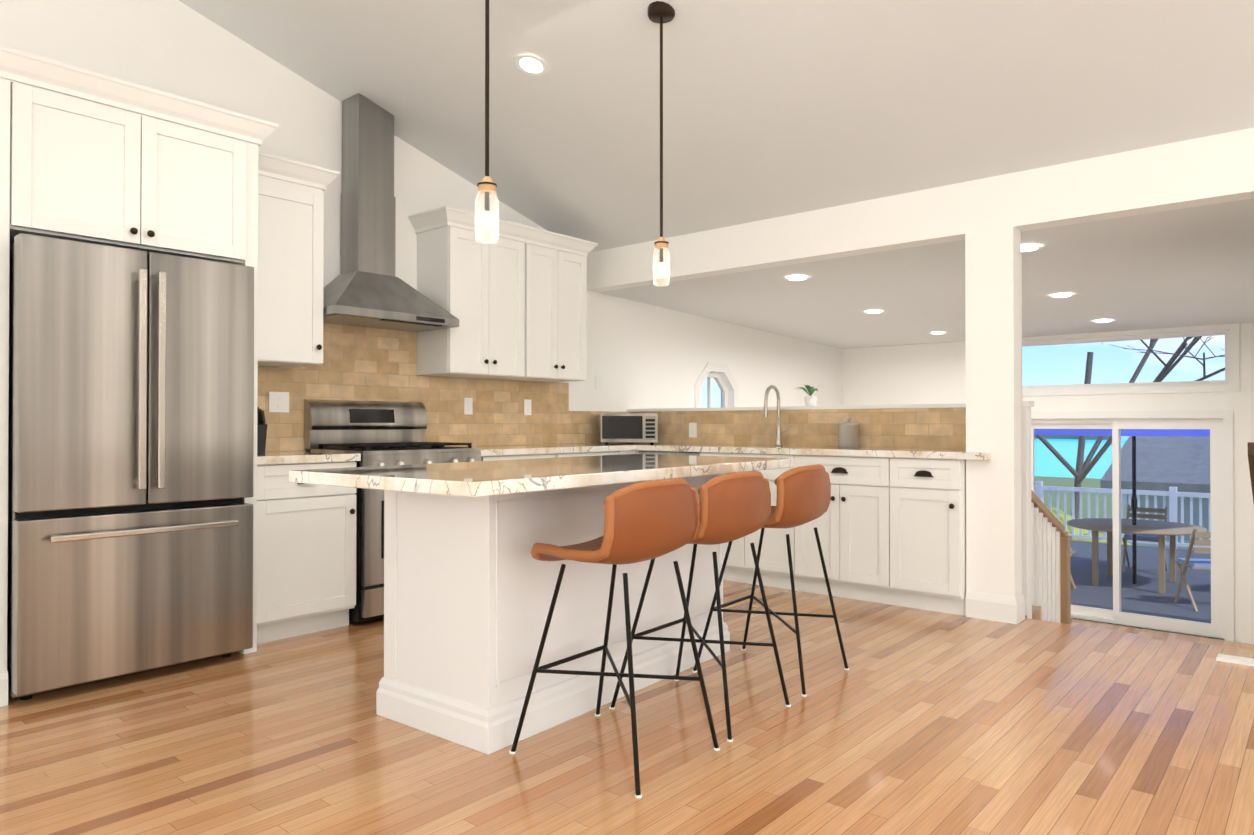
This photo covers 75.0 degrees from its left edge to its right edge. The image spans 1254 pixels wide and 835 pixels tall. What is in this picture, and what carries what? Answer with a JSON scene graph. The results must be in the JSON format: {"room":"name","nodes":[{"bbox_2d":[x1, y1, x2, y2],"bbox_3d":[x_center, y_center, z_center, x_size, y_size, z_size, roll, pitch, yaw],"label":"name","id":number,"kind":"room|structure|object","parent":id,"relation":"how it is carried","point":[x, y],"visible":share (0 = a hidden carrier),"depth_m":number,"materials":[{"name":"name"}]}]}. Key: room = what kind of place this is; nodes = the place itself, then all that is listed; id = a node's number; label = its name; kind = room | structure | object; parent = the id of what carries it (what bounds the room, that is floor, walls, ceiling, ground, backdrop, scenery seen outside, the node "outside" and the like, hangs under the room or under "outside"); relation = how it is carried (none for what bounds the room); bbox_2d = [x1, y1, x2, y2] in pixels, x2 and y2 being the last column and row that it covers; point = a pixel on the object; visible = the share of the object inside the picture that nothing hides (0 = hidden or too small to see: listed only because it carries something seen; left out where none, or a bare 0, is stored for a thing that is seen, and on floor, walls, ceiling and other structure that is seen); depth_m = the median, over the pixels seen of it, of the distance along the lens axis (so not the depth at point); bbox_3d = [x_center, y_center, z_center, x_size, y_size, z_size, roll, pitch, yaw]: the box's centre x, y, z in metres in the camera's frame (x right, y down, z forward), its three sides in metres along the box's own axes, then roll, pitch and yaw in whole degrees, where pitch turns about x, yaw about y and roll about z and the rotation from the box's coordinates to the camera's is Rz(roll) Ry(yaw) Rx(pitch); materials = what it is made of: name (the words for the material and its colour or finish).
{"room":"kitchen","nodes":[
{"label":"kitchen","id":0,"kind":"room"},
{"bbox_2d":[0,0,841,411],"bbox_3d":[-1.773,-0.843,4.920,0.150,6.100,13.550,0,-1,41],"label":"wall","id":1,"kind":"structure","parent":0,"point":[644,356],"depth_m":4.88,"materials":[{"name":"white paint"}]},
{"bbox_2d":[258,151,339,366],"bbox_3d":[-1.893,-0.814,4.359,0.394,1.054,0.562,0,-1,41],"label":"upper cabinet","id":2,"kind":"object","parent":1,"relation":"attached to","point":[290,252],"visible":0.69,"depth_m":4.29,"materials":[{"name":"white wood"}]},
{"bbox_2d":[323,93,458,331],"bbox_3d":[-1.456,-1.224,4.815,0.442,1.352,0.820,0,-1,41],"label":"range hood","id":3,"kind":"object","parent":1,"relation":"attached to","point":[366,288],"visible":0.9,"depth_m":4.80,"materials":[{"name":"silver metal"}]},
{"bbox_2d":[257,323,627,451],"bbox_3d":[-1.105,-0.195,5.565,0.012,0.786,3.431,0,-1,41],"label":"backsplash","id":4,"kind":"structure","parent":1,"relation":"attached to","point":[367,364],"depth_m":5.25,"materials":[{"name":"tile"}]},
{"bbox_2d":[269,392,288,412],"bbox_3d":[-1.947,-0.086,4.569,0.006,0.115,0.115,0,-1,41],"label":"electrical outlet plate","id":5,"kind":"object","parent":4,"relation":"attached to","point":[279,402],"depth_m":4.57,"materials":[{"name":"white plastic"}]},
{"bbox_2d":[464,398,472,414],"bbox_3d":[-1.083,-0.078,5.574,0.006,0.115,0.070,0,-1,41],"label":"electrical outlet plate","id":6,"kind":"object","parent":4,"relation":"attached to","point":[468,402],"depth_m":5.57,"materials":[{"name":"white plastic"}]},
{"bbox_2d":[524,399,530,414],"bbox_3d":[-0.727,-0.074,5.987,0.006,0.115,0.070,0,-1,41],"label":"electrical outlet plate","id":7,"kind":"object","parent":4,"relation":"attached to","point":[527,403],"depth_m":5.98,"materials":[{"name":"white plastic"}]},
{"bbox_2d":[595,376,601,390],"bbox_3d":[-0.230,-0.276,6.589,0.005,0.116,0.070,0,-1,41],"label":"electrical outlet plate","id":8,"kind":"object","parent":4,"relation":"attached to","point":[598,379],"depth_m":6.59,"materials":[{"name":"white plastic"}]},
{"bbox_2d":[412,206,535,380],"bbox_3d":[-0.999,-0.782,5.432,0.347,1.016,0.700,0,-1,41],"label":"upper cabinet","id":9,"kind":"object","parent":1,"relation":"attached to","point":[513,299],"depth_m":5.25,"materials":[{"name":"white wood"}]},
{"bbox_2d":[532,228,591,381],"bbox_3d":[-0.644,-0.779,5.846,0.347,1.016,0.673,0,-1,41],"label":"upper cabinet","id":10,"kind":"object","parent":1,"relation":"attached to","point":[561,260],"depth_m":5.79,"materials":[{"name":"white wood"}]},
{"bbox_2d":[694,362,738,407],"bbox_3d":[0.831,-0.159,7.892,0.114,0.725,0.725,0,-1,41],"label":"window","id":11,"kind":"structure","parent":1,"relation":"in","point":[710,371],"depth_m":7.92,"materials":[{"name":"white wood"}]},
{"bbox_2d":[0,580,1253,834],"bbox_3d":[0.121,1.198,0.550,8.700,0.250,9.420,0,-1,41],"label":"floor","id":12,"kind":"structure","parent":0,"point":[916,722],"depth_m":2.70,"materials":[{"name":"brown wood"}]},
{"bbox_2d":[7,233,253,699],"bbox_3d":[-2.242,0.204,3.604,0.785,1.785,0.881,0,-1,41],"label":"fridge","id":13,"kind":"object","parent":12,"relation":"on","point":[130,453],"visible":1,"depth_m":3.32,"materials":[{"name":"silver metal"}]},
{"bbox_2d":[0,45,278,706],"bbox_3d":[-2.288,-0.145,3.650,0.713,2.488,1.145,0,-1,41],"label":"enclosure","id":14,"kind":"object","parent":12,"relation":"on","point":[87,156],"visible":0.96,"depth_m":3.38,"materials":[{"name":"white wood"}]},
{"bbox_2d":[257,461,356,643],"bbox_3d":[-1.810,0.665,4.264,0.627,0.874,0.545,0,-1,41],"label":"base cabinet","id":15,"kind":"object","parent":12,"relation":"on","point":[306,558],"visible":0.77,"depth_m":4.08,"materials":[{"name":"white wood"}]},
{"bbox_2d":[257,451,360,464],"bbox_3d":[-1.810,0.208,4.272,0.622,0.040,0.555,0,-1,41],"label":"countertop","id":16,"kind":"structure","parent":15,"relation":"on","point":[283,457],"depth_m":4.11,"materials":[{"name":"stone"}]},
{"bbox_2d":[257,407,266,452],"bbox_3d":[-1.976,0.067,4.322,0.154,0.244,0.080,0,-1,41],"label":"knife block","id":17,"kind":"object","parent":16,"relation":"on","point":[261,433],"visible":0.42,"depth_m":4.30,"materials":[{"name":"grey"}]},
{"bbox_2d":[304,399,480,622],"bbox_3d":[-1.339,0.490,4.751,0.678,1.192,0.780,0,-1,41],"label":"range","id":18,"kind":"object","parent":12,"relation":"on","point":[381,433],"visible":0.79,"depth_m":4.65,"materials":[{"name":"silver metal"}]},
{"bbox_2d":[481,453,568,460],"bbox_3d":[-0.872,0.674,5.379,0.597,0.874,0.688,0,-1,41],"label":"base cabinet","id":19,"kind":"object","parent":12,"relation":"on","point":[507,457],"depth_m":5.18,"materials":[{"name":"white"}]},
{"bbox_2d":[472,442,636,455],"bbox_3d":[-0.642,0.219,5.628,0.626,0.040,1.445,0,-1,41],"label":"countertop","id":20,"kind":"structure","parent":19,"relation":"on","point":[624,446],"depth_m":5.50,"materials":[{"name":"stone"}]},
{"bbox_2d":[376,474,729,754],"bbox_3d":[-0.219,0.658,3.424,0.678,0.874,1.553,0,-1,41],"label":"kitchen island","id":21,"kind":"object","parent":12,"relation":"on","point":[469,585],"visible":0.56,"depth_m":2.88,"materials":[{"name":"white paint"}]},
{"bbox_2d":[288,454,794,496],"bbox_3d":[-0.186,0.200,3.188,1.008,0.040,1.945,0,-1,41],"label":"island countertop","id":22,"kind":"structure","parent":21,"relation":"on","point":[481,478],"depth_m":2.67,"materials":[{"name":"stone"}]},
{"bbox_2d":[569,451,620,456],"bbox_3d":[-0.509,0.677,5.801,0.597,0.874,0.708,0,-1,41],"label":"base cabinet","id":23,"kind":"object","parent":12,"relation":"on","point":[610,452],"depth_m":5.68,"materials":[{"name":"white"}]},
{"bbox_2d":[509,478,719,797],"bbox_3d":[-0.033,0.642,2.676,0.554,0.898,0.496,0,-1,41],"label":"stool","id":24,"kind":"object","parent":12,"relation":"on","point":[647,520],"visible":1,"depth_m":2.54,"materials":[{"name":"brown leather"}]},
{"bbox_2d":[609,471,790,741],"bbox_3d":[0.282,0.645,3.088,0.554,0.898,0.496,0,-1,41],"label":"stool","id":25,"kind":"object","parent":12,"relation":"on","point":[735,506],"visible":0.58,"depth_m":2.94,"materials":[{"name":"brown leather"}]},
{"bbox_2d":[692,464,848,696],"bbox_3d":[0.629,0.649,3.545,0.557,0.898,0.497,0,-1,41],"label":"stool","id":26,"kind":"object","parent":12,"relation":"on","point":[803,495],"visible":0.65,"depth_m":3.40,"materials":[{"name":"brown leather"}]},
{"bbox_2d":[636,450,965,615],"bbox_3d":[1.139,0.675,5.468,2.329,0.874,0.637,0,-1,41],"label":"base cabinet","id":27,"kind":"object","parent":12,"relation":"on","point":[891,531],"visible":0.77,"depth_m":4.82,"materials":[{"name":"white wood"}]},
{"bbox_2d":[638,451,700,455],"bbox_3d":[0.461,0.630,6.022,0.547,0.764,0.642,0,-1,41],"label":"dishwasher","id":28,"kind":"object","parent":27,"relation":"in","point":[670,453],"visible":0.12,"depth_m":5.82,"materials":[{"name":"silver metal"}]},
{"bbox_2d":[637,443,989,459],"bbox_3d":[0.966,0.219,5.623,3.067,0.040,0.632,0,-1,41],"label":"countertop","id":29,"kind":"structure","parent":27,"relation":"on","point":[929,453],"depth_m":5.13,"materials":[{"name":"stone"}]},
{"bbox_2d":[601,414,657,443],"bbox_3d":[0.018,0.088,6.442,0.440,0.235,0.274,0,0,1],"label":"microwave","id":30,"kind":"object","parent":29,"relation":"on","point":[629,427],"visible":1,"depth_m":6.31,"materials":[{"name":"silver metal"}]},
{"bbox_2d":[763,385,791,445],"bbox_3d":[1.050,-0.014,5.706,0.131,0.428,0.222,0,-1,41],"label":"faucet","id":31,"kind":"object","parent":29,"relation":"on","point":[778,442],"visible":1,"depth_m":5.77,"materials":[{"name":"silver metal"}]},
{"bbox_2d":[838,418,858,446],"bbox_3d":[1.472,0.099,5.426,0.136,0.197,0.136,0,-1,41],"label":"canister","id":32,"kind":"object","parent":29,"relation":"on","point":[848,433],"visible":1,"depth_m":5.37,"materials":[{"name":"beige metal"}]},
{"bbox_2d":[1216,653,1253,665],"bbox_3d":[2.755,1.090,3.667,0.170,0.014,0.100,0,-1,41],"label":"floor vent","id":33,"kind":"object","parent":12,"relation":"in","point":[1235,659],"visible":1,"depth_m":3.66,"materials":[{"name":"white metal"}]},
{"bbox_2d":[179,0,1253,252],"bbox_3d":[-0.021,-2.038,0.411,8.700,1.434,8.985,0,-1,41],"label":"ceiling","id":34,"kind":"structure","parent":0,"point":[775,108],"depth_m":4.11,"materials":[{"name":"white paint"}]},
{"bbox_2d":[475,0,498,243],"bbox_3d":[-0.466,-1.369,2.725,0.124,1.568,0.124,0,-1,41],"label":"pendant light","id":35,"kind":"object","parent":34,"relation":"hanging from","point":[486,185],"visible":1,"depth_m":2.72,"materials":[{"name":"black metal"}]},
{"bbox_2d":[515,55,546,75],"bbox_3d":[-0.492,-1.811,4.200,0.168,0.045,0.162,0,-1,32],"label":"recessed light","id":36,"kind":"object","parent":34,"relation":"in","point":[531,65],"depth_m":4.20,"materials":[{"name":"white"}]},
{"bbox_2d":[648,1,674,284],"bbox_3d":[0.154,-1.216,3.654,0.124,1.251,0.124,0,-1,41],"label":"pendant light","id":37,"kind":"object","parent":34,"relation":"hanging from","point":[660,12],"visible":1,"depth_m":3.65,"materials":[{"name":"clear glass"}]},
{"bbox_2d":[587,128,1253,291],"bbox_3d":[2.950,-1.237,3.742,8.550,0.410,0.150,0,-1,41],"label":"beam","id":38,"kind":"structure","parent":0,"point":[1211,169],"depth_m":4.56,"materials":[{"name":"white paint"}]},
{"bbox_2d":[598,198,1253,348],"bbox_3d":[4.414,-1.013,5.557,8.700,0.310,4.515,0,-1,41],"label":"ceiling","id":39,"kind":"structure","parent":0,"point":[1188,267],"depth_m":6.07,"materials":[{"name":"white paint"}]},
{"bbox_2d":[785,277,808,280],"bbox_3d":[1.215,-0.987,5.826,0.168,0.002,0.168,0,-1,32],"label":"recessed light","id":40,"kind":"object","parent":39,"relation":"in","point":[792,278],"depth_m":5.84,"materials":[{"name":"white"}]},
{"bbox_2d":[865,311,883,313],"bbox_3d":[2.171,-0.921,7.166,0.168,0.002,0.168,0,-1,32],"label":"recessed light","id":41,"kind":"object","parent":39,"relation":"in","point":[873,312],"depth_m":7.16,"materials":[{"name":"white"}]},
{"bbox_2d":[1021,246,1042,251],"bbox_3d":[2.367,-0.995,4.835,0.168,0.002,0.168,0,-1,32],"label":"recessed light","id":42,"kind":"object","parent":39,"relation":"in","point":[1030,248],"depth_m":4.81,"materials":[{"name":"white"}]},
{"bbox_2d":[1050,295,1074,297],"bbox_3d":[3.326,-0.926,6.239,0.168,0.002,0.168,0,-1,32],"label":"recessed light","id":43,"kind":"object","parent":39,"relation":"in","point":[1056,296],"depth_m":6.25,"materials":[{"name":"white"}]},
{"bbox_2d":[1093,320,1112,322],"bbox_3d":[4.304,-0.866,7.376,0.168,0.002,0.168,0,-1,32],"label":"recessed light","id":44,"kind":"object","parent":39,"relation":"in","point":[1107,320],"depth_m":7.37,"materials":[{"name":"white"}]},
{"bbox_2d":[965,227,1021,596],"bbox_3d":[2.206,0.591,4.721,0.251,3.230,0.685,0,-1,41],"label":"column","id":45,"kind":"structure","parent":0,"point":[993,290],"depth_m":4.46,"materials":[{"name":"white paint"}]},
{"bbox_2d":[965,591,1024,623],"bbox_3d":[4.020,1.020,2.793,5.512,0.140,0.166,0,-1,41],"label":"baseboard","id":46,"kind":"structure","parent":45,"relation":"attached to","point":[999,608],"depth_m":4.43,"materials":[{"name":"white wood"}]},
{"bbox_2d":[842,323,1253,643],"bbox_3d":[4.280,0.636,8.539,4.590,3.200,0.150,0,-1,41],"label":"wall","id":47,"kind":"structure","parent":0,"point":[932,373],"depth_m":8.12,"materials":[{"name":"white paint"}]},
{"bbox_2d":[1022,323,1239,395],"bbox_3d":[4.812,-0.548,8.055,1.980,0.640,0.125,0,-1,41],"label":"window","id":48,"kind":"structure","parent":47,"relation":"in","point":[1230,382],"depth_m":7.84,"materials":[{"name":"white"}]},
{"bbox_2d":[1031,410,1233,641],"bbox_3d":[4.822,0.985,8.047,1.870,2.094,0.145,0,-1,41],"label":"sliding door","id":49,"kind":"structure","parent":47,"relation":"in","point":[1218,424],"depth_m":7.69,"materials":[{"name":"white"}]},
{"bbox_2d":[1071,618,1253,650],"bbox_3d":[2.845,2.123,6.860,4.590,0.200,4.550,0,-1,41],"label":"floor","id":50,"kind":"structure","parent":0,"point":[1168,635],"depth_m":7.63,"materials":[{"name":"brown wood"}]},
{"bbox_2d":[1025,618,1253,651],"bbox_3d":[2.922,1.555,4.545,1.142,0.899,1.075,0,-1,41],"label":"stairs","id":51,"kind":"structure","parent":50,"relation":"on","point":[1143,635],"depth_m":4.13,"materials":[{"name":"brown wood"}]},
{"bbox_2d":[1021,401,1071,624],"bbox_3d":[2.541,1.035,4.996,0.142,2.244,1.196,0,-1,41],"label":"stair railing","id":52,"kind":"object","parent":51,"relation":"on","point":[1046,574],"visible":0.42,"depth_m":5.00,"materials":[{"name":"white wood"}]},
{"bbox_3d":[1.172,1.080,5.960,2.938,2.270,0.150,0,-1,41],"label":"wall","id":53,"kind":"structure","parent":0,"visible":0},
{"bbox_2d":[627,403,965,411],"bbox_3d":[1.175,-0.067,5.973,2.934,0.025,0.200,0,-1,41],"label":"trim","id":54,"kind":"structure","parent":53,"relation":"on","point":[817,407],"depth_m":5.74,"materials":[{"name":"white"}]},
{"bbox_2d":[796,384,817,405],"bbox_3d":[1.301,-0.160,5.883,0.246,0.159,0.269,0,-1,41],"label":"potted plant","id":55,"kind":"object","parent":54,"relation":"on","point":[810,400],"visible":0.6,"depth_m":5.83,"materials":[{"name":"white"}]},
{"bbox_2d":[628,408,965,448],"bbox_3d":[1.123,0.073,5.902,2.923,0.256,0.011,0,-1,41],"label":"backsplash","id":56,"kind":"structure","parent":53,"relation":"attached to","point":[919,427],"depth_m":5.71,"materials":[{"name":"tile"}]},
{"bbox_2d":[689,423,696,437],"bbox_3d":[0.517,0.099,6.410,0.070,0.116,0.005,0,-1,41],"label":"electrical outlet plate","id":57,"kind":"object","parent":56,"relation":"attached to","point":[692,426],"depth_m":6.40,"materials":[{"name":"white plastic"}]},
{"bbox_3d":[4.490,0.596,5.380,0.150,3.230,4.365,0,-1,41],"label":"wall","id":58,"kind":"structure","parent":0,"visible":0},
{"bbox_2d":[1248,442,1253,502],"bbox_3d":[3.423,0.578,4.343,0.114,0.910,1.230,0,-1,41],"label":"wall","id":59,"kind":"structure","parent":58,"relation":"attached to","point":[1251,455],"depth_m":3.95,"materials":[{"name":"brown wood"}]},
{"label":"outside","id":60,"kind":"structure","parent":0,"visible":0},
{"bbox_2d":[1034,476,1111,533],"bbox_3d":[34.596,5.631,55.376,140.000,5.750,110.440,0,-1,41],"label":"ground","id":61,"kind":"structure","parent":60,"point":[1058,481],"depth_m":78.46,"materials":[{"name":"green plant"}]},
{"bbox_2d":[1036,336,1224,544],"bbox_3d":[7.564,-1.800,14.139,16.337,15.978,15.672,0,-1,41],"label":"vegetation","id":62,"kind":"object","parent":61,"relation":"on","point":[1081,474],"depth_m":15.41,"materials":[{"name":"brown plant"}]},
{"bbox_2d":[1100,436,1209,549],"bbox_3d":[16.540,3.634,16.469,10.600,7.130,9.000,0,-1,41],"label":"house","id":63,"kind":"structure","parent":61,"relation":"on","point":[1189,469],"depth_m":16.45,"materials":[{"name":"grey"}]},
{"bbox_2d":[1034,481,1210,622],"bbox_3d":[6.743,1.704,10.772,8.100,1.200,6.540,0,-1,41],"label":"deck","id":64,"kind":"object","parent":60,"point":[1156,605],"depth_m":11.09,"materials":[{"name":"grey"}]},
{"bbox_2d":[1034,429,1210,610],"bbox_3d":[6.109,0.922,10.301,3.538,2.350,3.491,0,-1,41],"label":"patio furniture","id":65,"kind":"object","parent":64,"relation":"on","point":[1128,527],"depth_m":10.01,"materials":[{"name":"beige wood"}]},
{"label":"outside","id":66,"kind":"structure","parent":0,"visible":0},
{"bbox_2d":[1034,439,1126,478],"bbox_3d":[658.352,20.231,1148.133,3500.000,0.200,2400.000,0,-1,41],"label":"water","id":67,"kind":"structure","parent":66,"point":[1057,468],"depth_m":261.51,"materials":[{"name":"teal liquid"}]},
{"bbox_2d":[1034,435,1128,439],"bbox_3d":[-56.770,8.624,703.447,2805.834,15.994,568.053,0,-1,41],"label":"shore","id":68,"kind":"structure","parent":67,"relation":"on","point":[1075,437],"depth_m":602.07,"materials":[{"name":"white"}]}
]}

